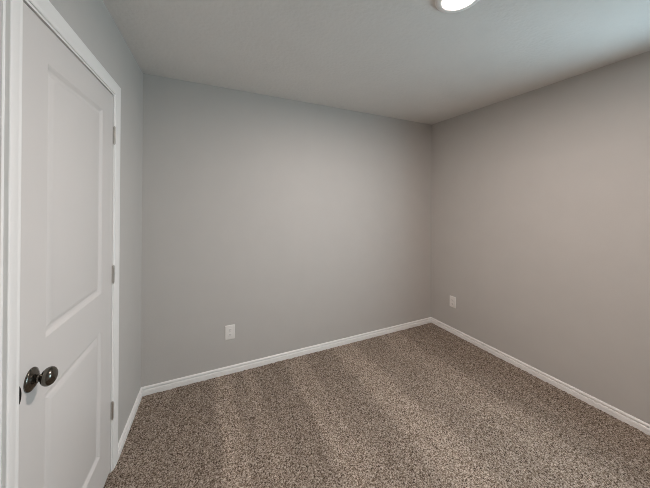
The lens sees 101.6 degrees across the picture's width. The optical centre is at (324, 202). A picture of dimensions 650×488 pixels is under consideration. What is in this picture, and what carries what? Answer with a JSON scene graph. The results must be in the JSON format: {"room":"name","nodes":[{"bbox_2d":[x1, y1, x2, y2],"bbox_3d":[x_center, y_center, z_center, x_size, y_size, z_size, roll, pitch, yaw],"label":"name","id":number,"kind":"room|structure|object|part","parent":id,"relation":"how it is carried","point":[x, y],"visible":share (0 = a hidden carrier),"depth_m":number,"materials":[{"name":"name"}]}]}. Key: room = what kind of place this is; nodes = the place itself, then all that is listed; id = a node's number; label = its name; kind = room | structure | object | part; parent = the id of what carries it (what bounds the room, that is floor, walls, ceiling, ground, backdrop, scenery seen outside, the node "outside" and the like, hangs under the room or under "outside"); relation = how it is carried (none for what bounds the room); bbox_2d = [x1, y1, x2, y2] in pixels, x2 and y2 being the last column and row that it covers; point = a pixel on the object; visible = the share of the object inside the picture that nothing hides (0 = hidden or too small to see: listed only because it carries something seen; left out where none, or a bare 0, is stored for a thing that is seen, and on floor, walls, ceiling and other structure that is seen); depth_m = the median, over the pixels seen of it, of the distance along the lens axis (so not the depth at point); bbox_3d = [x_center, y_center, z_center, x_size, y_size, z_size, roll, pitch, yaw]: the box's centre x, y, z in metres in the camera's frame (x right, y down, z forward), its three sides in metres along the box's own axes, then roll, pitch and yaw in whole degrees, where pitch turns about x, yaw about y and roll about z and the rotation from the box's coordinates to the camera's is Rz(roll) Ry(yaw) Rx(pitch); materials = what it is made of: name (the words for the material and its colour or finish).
{"room":"empty bedroom","nodes":[
{"label":"empty bedroom","id":0,"kind":"room"},
{"bbox_2d":[0,0,142,442],"bbox_3d":[-0.851,0.253,0.566,0.116,2.480,3.080,0,0,-23],"label":"wall","id":1,"kind":"structure","parent":0,"point":[91,20],"depth_m":1.64,"materials":[{"name":"beige paint"}]},
{"bbox_2d":[0,0,120,487],"bbox_3d":[-1.054,0.406,1.070,0.128,2.116,0.888,0,0,-23],"label":"door frame","id":2,"kind":"structure","parent":1,"relation":"attached to","point":[12,10],"depth_m":0.72,"materials":[{"name":"white paint"}]},
{"bbox_3d":[-0.863,0.544,0.748,0.002,0.056,0.009,0,0,4],"label":"strike plate","id":3,"kind":"part","parent":2,"relation":"part of","materials":[{"name":"grey metal"}]},
{"bbox_2d":[18,2,115,487],"bbox_3d":[-1.001,0.431,1.100,0.095,2.018,0.742,0,0,-23],"label":"door","id":4,"kind":"structure","parent":1,"relation":"in","point":[66,408],"depth_m":0.98,"materials":[{"name":"white paint"}]},
{"bbox_3d":[-0.860,0.538,0.818,0.048,0.054,0.054,0,0,-23],"label":"knob","id":5,"kind":"part","parent":4,"relation":"part of","materials":[{"name":"grey metal"}]},
{"bbox_2d":[118,388,141,458],"bbox_3d":[-1.281,1.433,1.752,0.014,0.071,0.553,0,0,-23],"label":"baseboard","id":6,"kind":"structure","parent":1,"relation":"attached to","point":[126,430],"depth_m":1.70,"materials":[{"name":"white paint"}]},
{"bbox_2d":[141,73,431,386],"bbox_3d":[-0.060,0.266,2.700,3.221,2.480,0.115,0,0,-25],"label":"wall","id":7,"kind":"structure","parent":0,"point":[292,224],"depth_m":2.43,"materials":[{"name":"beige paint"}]},
{"bbox_2d":[225,324,234,339],"bbox_3d":[-0.815,1.113,2.273,0.080,0.122,0.009,0,0,-25],"label":"electrical outlet","id":8,"kind":"object","parent":7,"relation":"attached to","point":[229,329],"visible":1,"depth_m":2.27,"materials":[{"name":"white plastic"}]},
{"bbox_2d":[141,317,430,395],"bbox_3d":[-0.037,1.442,2.636,2.991,0.071,0.013,0,0,-25],"label":"baseboard","id":9,"kind":"structure","parent":7,"relation":"attached to","point":[167,385],"depth_m":2.41,"materials":[{"name":"white paint"}]},
{"bbox_2d":[103,323,649,487],"bbox_3d":[0.481,1.481,1.185,3.292,0.041,3.090,0,0,-25],"label":"floor","id":10,"kind":"structure","parent":0,"point":[422,406],"depth_m":1.71,"materials":[{"name":"carpet"}]},
{"bbox_2d":[103,0,649,124],"bbox_3d":[0.498,-1.029,1.200,3.506,0.100,3.310,0,0,-25],"label":"ceiling","id":11,"kind":"structure","parent":0,"point":[410,60],"depth_m":1.65,"materials":[{"name":"paint"}]},
{"bbox_2d":[435,0,478,12],"bbox_3d":[0.635,-0.970,1.250,0.214,0.016,0.214,0,0,-25],"label":"recessed light","id":12,"kind":"object","parent":11,"relation":"in","point":[445,6],"visible":1,"depth_m":1.30,"materials":[{"name":"white paint"}]},
{"bbox_2d":[445,0,469,6],"bbox_3d":[0.635,-0.969,1.250,0.129,0.012,0.129,0,0,-25],"label":"diffuser","id":13,"kind":"object","parent":12,"relation":"attached to","point":[448,3],"depth_m":1.28,"materials":[{"name":"white plastic"}]},
{"bbox_2d":[431,51,649,423],"bbox_3d":[2.026,0.271,1.917,0.115,2.480,3.080,0,0,-25],"label":"wall","id":14,"kind":"structure","parent":0,"point":[540,197],"depth_m":2.13,"materials":[{"name":"beige paint"}]},
{"bbox_2d":[450,296,455,307],"bbox_3d":[1.442,1.123,2.998,0.009,0.122,0.080,0,0,-25],"label":"electrical outlet","id":15,"kind":"object","parent":14,"relation":"attached to","point":[452,299],"visible":1,"depth_m":2.99,"materials":[{"name":"white plastic"}]},
{"bbox_2d":[431,317,649,434],"bbox_3d":[1.963,1.447,1.884,0.013,0.071,3.080,0,0,-25],"label":"baseboard","id":16,"kind":"structure","parent":14,"relation":"attached to","point":[629,419],"depth_m":2.11,"materials":[{"name":"white paint"}]}
]}

